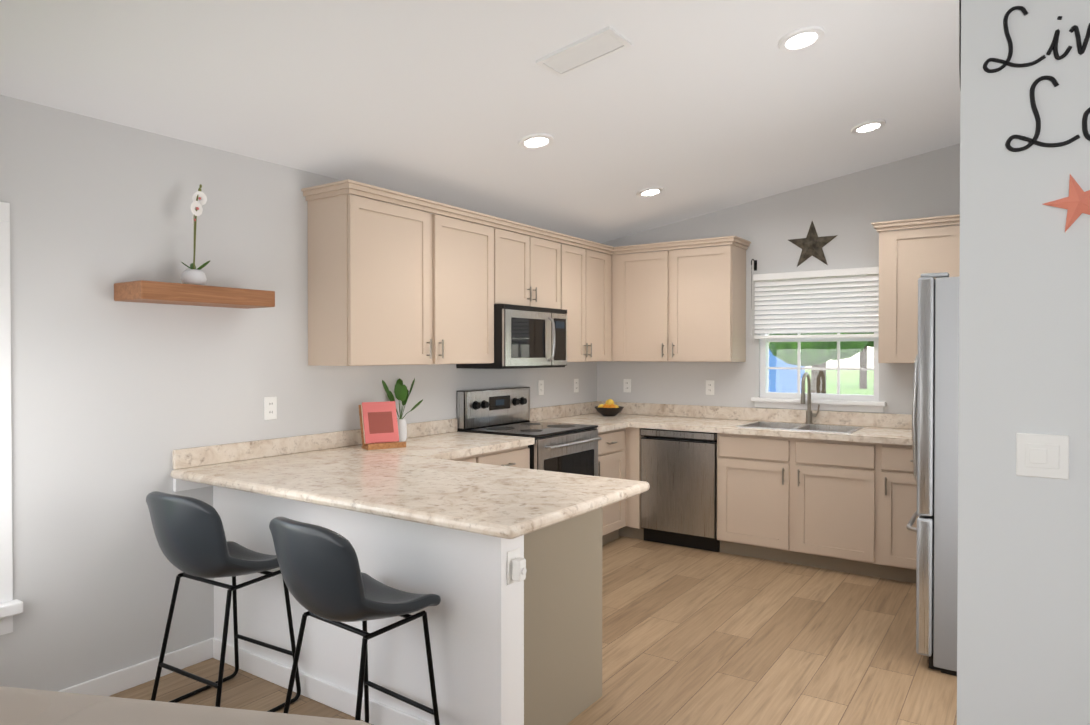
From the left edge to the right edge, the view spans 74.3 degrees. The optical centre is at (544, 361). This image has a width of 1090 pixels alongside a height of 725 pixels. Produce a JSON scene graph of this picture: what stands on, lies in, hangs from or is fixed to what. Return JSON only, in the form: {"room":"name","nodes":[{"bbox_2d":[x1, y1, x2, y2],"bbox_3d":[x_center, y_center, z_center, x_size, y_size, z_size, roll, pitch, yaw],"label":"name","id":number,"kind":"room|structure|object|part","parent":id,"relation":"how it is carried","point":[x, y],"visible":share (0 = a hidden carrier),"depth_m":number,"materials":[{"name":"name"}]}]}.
{"room":"kitchen","nodes":[
{"label":"kitchen","id":0,"kind":"room"},
{"bbox_2d":[0,95,596,690],"bbox_3d":[-2.169,0.179,2.649,0.150,2.455,9.150,0,1,34],"label":"wall","id":1,"kind":"structure","parent":0,"point":[116,405],"depth_m":3.09,"materials":[{"name":"white paint"}]},
{"bbox_2d":[0,202,22,634],"bbox_3d":[-2.336,0.219,2.307,0.160,1.622,1.079,0,1,34],"label":"window","id":2,"kind":"structure","parent":1,"relation":"in","point":[10,607],"depth_m":2.70,"materials":[{"name":"white paint"}]},
{"bbox_2d":[58,637,213,695],"bbox_3d":[-3.077,1.376,1.181,0.014,0.092,5.380,0,1,34],"label":"baseboard","id":3,"kind":"structure","parent":1,"relation":"attached to","point":[115,682],"depth_m":3.11,"materials":[{"name":"white paint"}]},
{"bbox_2d":[114,280,274,308],"bbox_3d":[-1.547,-0.293,3.219,0.230,0.075,0.620,0,1,34],"label":"floating shelf","id":4,"kind":"object","parent":1,"relation":"attached to","point":[142,291],"visible":1,"depth_m":3.09,"materials":[{"name":"brown wood"}]},
{"bbox_2d":[181,184,209,284],"bbox_3d":[-1.552,-0.562,3.187,0.130,0.463,0.108,0,1,34],"label":"orchid plant","id":5,"kind":"object","parent":4,"relation":"on","point":[193,275],"visible":0.98,"depth_m":3.18,"materials":[{"name":"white plant"}]},
{"bbox_2d":[264,396,276,419],"bbox_3d":[-1.393,0.238,3.652,0.007,0.116,0.072,0,1,34],"label":"electrical outlet","id":6,"kind":"object","parent":1,"relation":"attached to","point":[270,408],"visible":1,"depth_m":3.65,"materials":[{"name":"white plastic"}]},
{"bbox_2d":[173,419,456,470],"bbox_3d":[-1.131,0.434,4.025,0.020,0.088,1.919,0,1,34],"label":"backsplash","id":7,"kind":"structure","parent":1,"relation":"attached to","point":[223,453],"depth_m":3.68,"materials":[{"name":"beige stone"}]},
{"bbox_2d":[302,179,497,365],"bbox_3d":[-0.795,-0.449,4.235,0.330,0.932,1.188,0,1,34],"label":"upper cabinet","id":8,"kind":"object","parent":1,"relation":"attached to","point":[390,281],"depth_m":3.92,"materials":[{"name":"beige wood"}]},
{"bbox_2d":[498,218,565,313],"bbox_3d":[-0.239,-0.457,5.052,0.330,0.932,0.789,0,1,34],"label":"upper cabinet","id":9,"kind":"object","parent":1,"relation":"attached to","point":[531,270],"depth_m":4.95,"materials":[{"name":"beige wood"}]},
{"bbox_2d":[456,304,566,368],"bbox_3d":[-0.190,-0.165,5.005,0.464,0.418,0.758,0,1,34],"label":"microwave","id":10,"kind":"object","parent":9,"relation":"attached to","point":[529,337],"visible":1,"depth_m":4.80,"materials":[{"name":"silver metal"}]},
{"bbox_2d":[538,380,543,394],"bbox_3d":[-0.030,0.207,5.656,0.007,0.116,0.072,0,1,34],"label":"electrical outlet","id":11,"kind":"object","parent":1,"relation":"attached to","point":[540,387],"visible":1,"depth_m":5.65,"materials":[{"name":"white plastic"}]},
{"bbox_2d":[566,235,585,361],"bbox_3d":[0.082,-0.462,5.524,0.330,0.932,0.353,0,1,34],"label":"upper cabinet","id":12,"kind":"object","parent":1,"relation":"attached to","point":[575,256],"depth_m":5.47,"materials":[{"name":"beige wood"}]},
{"bbox_2d":[574,379,578,392],"bbox_3d":[0.265,0.205,6.091,0.007,0.116,0.072,0,1,34],"label":"electrical outlet","id":13,"kind":"object","parent":1,"relation":"attached to","point":[576,385],"visible":1,"depth_m":6.09,"materials":[{"name":"white plastic"}]},
{"bbox_2d":[586,240,613,361],"bbox_3d":[0.328,-0.466,5.836,0.387,0.932,0.440,0,1,34],"label":"upper cabinet","id":14,"kind":"object","parent":1,"relation":"attached to","point":[599,266],"depth_m":5.77,"materials":[{"name":"beige wood"}]},
{"bbox_2d":[0,0,960,242],"bbox_3d":[0.830,-1.331,0.686,7.300,0.752,9.300,0,1,34],"label":"ceiling","id":15,"kind":"structure","parent":0,"point":[694,108],"depth_m":3.21,"materials":[{"name":"white paint"}]},
{"bbox_2d":[518,133,553,148],"bbox_3d":[-0.046,-1.164,3.810,0.192,0.012,0.192,-10,-5,34],"label":"recessed light","id":16,"kind":"object","parent":15,"relation":"in","point":[523,140],"depth_m":3.80,"materials":[{"name":"white paint"}]},
{"bbox_3d":[-0.046,-1.164,3.810,0.120,0.002,0.120,-10,-5,34],"label":"recessed ceiling light bulb","id":17,"kind":"part","parent":16,"relation":"part of","materials":[{"name":"white glass"}]},
{"bbox_2d":[536,26,630,76],"bbox_3d":[0.155,-1.257,2.934,0.350,0.012,0.180,-10,-5,34],"label":"ceiling vent","id":18,"kind":"object","parent":15,"relation":"in","point":[591,48],"visible":1,"depth_m":2.92,"materials":[{"name":"white"}]},
{"bbox_2d":[636,187,663,196],"bbox_3d":[0.730,-1.173,4.987,0.192,0.012,0.192,-10,-5,34],"label":"recessed light","id":19,"kind":"object","parent":15,"relation":"in","point":[640,192],"depth_m":4.97,"materials":[{"name":"white paint"}]},
{"bbox_3d":[0.730,-1.173,4.987,0.120,0.002,0.120,-10,-5,34],"label":"recessed ceiling light bulb","id":20,"kind":"part","parent":19,"relation":"part of","materials":[{"name":"white glass"}]},
{"bbox_2d":[778,26,824,51],"bbox_3d":[1.090,-1.368,3.060,0.192,0.012,0.192,-10,-5,34],"label":"recessed light","id":21,"kind":"object","parent":15,"relation":"in","point":[819,31],"depth_m":3.05,"materials":[{"name":"white paint"}]},
{"bbox_3d":[1.090,-1.368,3.060,0.120,0.002,0.120,-10,-5,34],"label":"recessed ceiling light bulb","id":22,"kind":"part","parent":21,"relation":"part of","materials":[{"name":"white glass"}]},
{"bbox_2d":[851,119,885,133],"bbox_3d":[1.908,-1.382,4.245,0.192,0.012,0.192,-10,-5,34],"label":"recessed light","id":23,"kind":"object","parent":15,"relation":"in","point":[880,122],"depth_m":4.23,"materials":[{"name":"white paint"}]},
{"bbox_3d":[1.908,-1.383,4.245,0.120,0.002,0.120,-10,-5,34],"label":"recessed ceiling light bulb","id":24,"kind":"part","parent":23,"relation":"part of","materials":[{"name":"white glass"}]},
{"bbox_2d":[110,536,956,724],"bbox_3d":[0.830,1.487,0.716,7.300,0.120,9.300,0,1,34],"label":"floor","id":25,"kind":"structure","parent":0,"point":[692,636],"depth_m":3.43,"materials":[{"name":"wood"}]},
{"bbox_2d":[0,686,370,724],"bbox_3d":[-1.168,1.001,0.916,2.100,0.848,0.970,0,1,10],"label":"sofa","id":26,"kind":"object","parent":25,"relation":"on","point":[21,706],"visible":1,"depth_m":1.20,"materials":[{"name":"beige fabric"}]},
{"bbox_2d":[146,491,300,711],"bbox_3d":[-1.311,0.950,2.894,0.436,0.907,0.466,0,1,31],"label":"bar stool","id":27,"kind":"object","parent":25,"relation":"on","point":[193,543],"visible":0.92,"depth_m":2.73,"materials":[{"name":"grey leather"}]},
{"bbox_3d":[-1.312,0.681,2.889,0.456,0.377,0.469,0,1,31],"label":"seat","id":28,"kind":"part","parent":27,"relation":"part of","materials":[{"name":"grey leather"}]},
{"bbox_2d":[173,478,523,724],"bbox_3d":[-0.869,0.967,2.893,1.732,0.874,0.320,0,1,34],"label":"wall","id":29,"kind":"structure","parent":25,"relation":"on","point":[475,617],"depth_m":2.71,"materials":[{"name":"white paint"}]},
{"bbox_2d":[507,548,519,584],"bbox_3d":[-0.108,0.708,2.487,0.007,0.114,0.070,0,1,34],"label":"outlet","id":30,"kind":"object","parent":29,"relation":"attached to","point":[513,554],"visible":0.6,"depth_m":2.47,"materials":[{"name":"white plastic"}]},
{"bbox_2d":[512,557,526,581],"bbox_3d":[-0.087,0.716,2.473,0.042,0.075,0.040,0,1,34],"label":"air freshener","id":31,"kind":"object","parent":30,"relation":"attached to","point":[519,570],"visible":1,"depth_m":2.46,"materials":[{"name":"white plastic"}]},
{"bbox_2d":[269,517,440,724],"bbox_3d":[-0.659,0.955,2.438,0.436,0.907,0.466,0,1,38],"label":"bar stool","id":32,"kind":"object","parent":25,"relation":"on","point":[326,579],"visible":1,"depth_m":2.27,"materials":[{"name":"grey leather"}]},
{"bbox_3d":[-0.660,0.686,2.434,0.456,0.377,0.469,0,1,38],"label":"seat","id":33,"kind":"part","parent":32,"relation":"part of","materials":[{"name":"grey leather"}]},
{"bbox_2d":[466,455,481,462],"bbox_3d":[-0.781,0.955,4.014,0.618,0.873,0.515,0,1,34],"label":"base cabinet","id":34,"kind":"object","parent":25,"relation":"on","point":[473,458],"depth_m":4.05,"materials":[{"name":"beige wood"}]},
{"bbox_2d":[482,447,529,466],"bbox_3d":[-0.490,0.951,4.441,0.618,0.873,0.518,0,1,34],"label":"base cabinet","id":35,"kind":"object","parent":25,"relation":"on","point":[517,456],"depth_m":4.31,"materials":[{"name":"beige wood"}]},
{"bbox_2d":[354,431,533,458],"bbox_3d":[-0.608,0.496,4.236,0.648,0.040,0.984,0,1,34],"label":"countertop","id":36,"kind":"structure","parent":35,"relation":"on","point":[455,444],"depth_m":4.17,"materials":[{"name":"beige stone"}]},
{"bbox_2d":[382,378,422,441],"bbox_3d":[-0.861,0.286,4.253,0.274,0.376,0.207,0,1,34],"label":"potted plant","id":37,"kind":"object","parent":36,"relation":"on","point":[402,392],"visible":0.9,"depth_m":4.24,"materials":[{"name":"green plant"}]},
{"bbox_2d":[457,387,601,475],"bbox_3d":[-0.083,0.789,4.942,0.723,1.186,0.758,0,1,34],"label":"range","id":38,"kind":"object","parent":25,"relation":"on","point":[565,448],"visible":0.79,"depth_m":4.87,"materials":[{"name":"silver metal"}]},
{"bbox_2d":[524,511,605,724],"bbox_3d":[-0.372,0.965,3.087,1.100,0.873,0.559,0,1,34],"label":"base cabinet","id":39,"kind":"object","parent":25,"relation":"on","point":[563,580],"depth_m":2.76,"materials":[{"name":"beige wood"}]},
{"bbox_2d":[170,447,649,538],"bbox_3d":[-0.627,0.508,3.080,1.918,0.040,0.950,0,1,34],"label":"countertop","id":40,"kind":"structure","parent":39,"relation":"on","point":[491,499],"depth_m":2.83,"materials":[{"name":"beige stone"}]},
{"bbox_2d":[358,401,405,449],"bbox_3d":[-0.908,0.352,4.004,0.220,0.249,0.162,0,1,-34],"label":"cookbook stand","id":41,"kind":"object","parent":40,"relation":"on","point":[379,425],"visible":1,"depth_m":4.00,"materials":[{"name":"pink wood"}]},
{"bbox_2d":[534,435,625,542],"bbox_3d":[0.236,0.939,5.510,0.618,0.873,0.527,0,1,34],"label":"base cabinet","id":42,"kind":"object","parent":25,"relation":"on","point":[612,448],"depth_m":5.39,"materials":[{"name":"beige wood"}]},
{"bbox_2d":[626,435,643,539],"bbox_3d":[0.592,0.935,5.939,0.725,0.873,0.614,0,1,34],"label":"base cabinet","id":43,"kind":"object","parent":25,"relation":"on","point":[633,528],"depth_m":5.52,"materials":[{"name":"beige wood"}]},
{"bbox_2d":[640,428,719,551],"bbox_3d":[1.139,0.941,5.558,0.598,0.869,0.612,0,1,34],"label":"dishwasher","id":44,"kind":"object","parent":25,"relation":"on","point":[679,496],"visible":0.77,"depth_m":5.30,"materials":[{"name":"silver metal"}]},
{"bbox_2d":[717,443,877,576],"bbox_3d":[1.833,0.944,5.093,1.062,0.873,0.618,0,1,34],"label":"base cabinet","id":45,"kind":"object","parent":25,"relation":"on","point":[805,506],"depth_m":4.82,"materials":[{"name":"beige wood"}]},
{"bbox_2d":[530,411,912,454],"bbox_3d":[1.643,0.487,4.910,3.614,0.044,1.126,0,1,34],"label":"countertop","id":46,"kind":"structure","parent":45,"relation":"on","point":[876,440],"depth_m":4.99,"materials":[{"name":"beige stone"}]},
{"bbox_2d":[595,399,623,415],"bbox_3d":[0.536,0.385,6.018,0.250,0.141,0.250,0,1,34],"label":"fruit bowl","id":47,"kind":"object","parent":46,"relation":"on","point":[609,407],"visible":1,"depth_m":5.95,"materials":[{"name":"black ceramic"}]},
{"bbox_2d":[738,419,861,434],"bbox_3d":[1.801,0.566,5.088,0.764,0.210,0.454,0,1,34],"label":"sink","id":48,"kind":"object","parent":46,"relation":"in","point":[757,422],"depth_m":5.21,"materials":[{"name":"silver metal"}]},
{"bbox_2d":[801,372,821,422],"bbox_3d":[1.924,0.272,5.220,0.111,0.388,0.218,0,1,34],"label":"faucet","id":49,"kind":"object","parent":46,"relation":"on","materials":[{"name":"silver metal"}]},
{"bbox_2d":[878,455,919,582],"bbox_3d":[2.470,0.948,4.660,0.478,0.873,0.618,0,1,34],"label":"base cabinet","id":50,"kind":"object","parent":25,"relation":"on","point":[897,484],"depth_m":4.49,"materials":[{"name":"beige wood"}]},
{"bbox_2d":[906,272,958,675],"bbox_3d":[2.252,0.500,3.432,0.892,1.797,0.910,0,1,34],"label":"refrigerator","id":51,"kind":"object","parent":25,"relation":"on","point":[935,414],"visible":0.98,"depth_m":3.22,"materials":[{"name":"grey metal"}]},
{"bbox_2d":[597,143,959,413],"bbox_3d":[3.401,-0.188,4.482,7.300,3.150,0.150,0,1,34],"label":"wall","id":52,"kind":"structure","parent":0,"point":[848,209],"depth_m":5.42,"materials":[{"name":"white paint"}]},
{"bbox_2d":[623,379,630,392],"bbox_3d":[0.710,0.211,6.220,0.072,0.116,0.007,0,1,34],"label":"electrical outlet","id":53,"kind":"object","parent":52,"relation":"attached to","point":[626,385],"visible":1,"depth_m":6.22,"materials":[{"name":"white plastic"}]},
{"bbox_2d":[614,236,749,361],"bbox_3d":[1.034,-0.465,5.753,1.031,0.932,0.400,0,1,34],"label":"upper cabinet","id":54,"kind":"object","parent":52,"relation":"attached to","point":[685,304],"depth_m":5.59,"materials":[{"name":"beige wood"}]},
{"bbox_2d":[706,380,713,394],"bbox_3d":[1.330,0.212,5.798,0.072,0.116,0.007,0,1,34],"label":"electrical outlet","id":55,"kind":"object","parent":52,"relation":"attached to","point":[709,387],"visible":1,"depth_m":5.80,"materials":[{"name":"white plastic"}]},
{"bbox_2d":[751,259,756,294],"bbox_3d":[1.606,-0.597,5.544,0.024,0.385,0.103,0,1,34],"label":"bracket","id":56,"kind":"object","parent":52,"relation":"attached to","point":[755,265],"visible":1,"depth_m":5.51,"materials":[{"name":"black metal"}]},
{"bbox_2d":[788,221,837,266],"bbox_3d":[1.974,-0.878,5.328,0.361,0.344,0.035,0,1,34],"label":"decor","id":57,"kind":"object","parent":52,"relation":"attached to","point":[812,243],"visible":1,"depth_m":5.33,"materials":[{"name":"metal"}]},
{"bbox_2d":[751,274,886,411],"bbox_3d":[2.031,-0.135,5.362,0.955,0.985,0.155,0,1,34],"label":"window","id":58,"kind":"structure","parent":52,"relation":"in","point":[838,401],"depth_m":5.36,"materials":[{"name":"white paint"}]},
{"bbox_2d":[753,267,878,338],"bbox_3d":[1.995,-0.419,5.306,0.915,0.495,0.056,0,1,34],"label":"window blinds","id":59,"kind":"object","parent":58,"relation":"attached to","point":[836,301],"visible":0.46,"depth_m":5.29,"materials":[{"name":"white plastic"}]},
{"bbox_3d":[2.050,-0.172,5.389,0.775,0.830,0.006,0,1,34],"label":"window glass","id":60,"kind":"part","parent":58,"relation":"part of","materials":[{"name":"clear glass"}]},
{"bbox_2d":[878,214,959,362],"bbox_3d":[2.678,-0.453,4.678,0.880,0.932,0.330,0,1,34],"label":"upper cabinet","id":61,"kind":"object","parent":52,"relation":"attached to","point":[904,255],"depth_m":4.70,"materials":[{"name":"beige wood"}]},
{"bbox_2d":[957,0,1089,724],"bbox_3d":[2.646,-0.147,0.649,3.940,3.150,0.120,0,1,34],"label":"wall","id":62,"kind":"structure","parent":0,"point":[1023,626],"depth_m":1.64,"materials":[{"name":"white paint"}]},
{"bbox_2d":[983,6,1089,72],"bbox_3d":[1.128,-0.737,1.598,0.266,0.142,0.008,0,1,34],"label":"decal","id":63,"kind":"object","parent":62,"relation":"attached to","point":[1081,48],"visible":1,"depth_m":1.62,"materials":[{"name":"black"}]},
{"bbox_2d":[1016,433,1068,479],"bbox_3d":[1.115,0.212,1.613,0.098,0.098,0.010,0,1,34],"label":"switch plate","id":64,"kind":"object","parent":62,"relation":"attached to","point":[1043,455],"visible":1,"depth_m":1.61,"materials":[{"name":"white plastic"}]},
{"bbox_2d":[1005,76,1089,151],"bbox_3d":[1.183,-0.556,1.562,0.309,0.163,0.008,0,1,34],"label":"decal","id":65,"kind":"object","parent":62,"relation":"attached to","point":[1055,83],"visible":1,"depth_m":1.61,"materials":[{"name":"black"}]},
{"bbox_2d":[1043,174,1089,231],"bbox_3d":[1.159,-0.349,1.569,0.125,0.129,0.018,0,1,34],"label":"decor","id":66,"kind":"object","parent":62,"relation":"attached to","point":[1076,203],"visible":1,"depth_m":1.57,"materials":[{"name":"orange"}]},
{"label":"outside","id":67,"kind":"structure","parent":0,"visible":0},
{"bbox_2d":[805,370,873,394],"bbox_3d":[17.120,1.529,31.360,80.500,0.150,100.000,0,1,34],"label":"lawn","id":68,"kind":"structure","parent":67,"point":[847,373],"depth_m":44.66,"materials":[{"name":"green plant"}]},
{"bbox_2d":[768,349,804,392],"bbox_3d":[6.024,-0.386,27.999,6.500,3.750,8.600,0,1,34],"label":"house","id":69,"kind":"structure","parent":68,"relation":"on","point":[790,375],"depth_m":26.93,"materials":[{"name":"blue"}]},
{"bbox_2d":[769,332,873,393],"bbox_3d":[2.788,-2.386,24.790,27.465,7.818,44.310,0,1,34],"label":"trees","id":70,"kind":"object","parent":68,"relation":"on","point":[817,386],"depth_m":17.43,"materials":[{"name":"green plant"}]}
]}

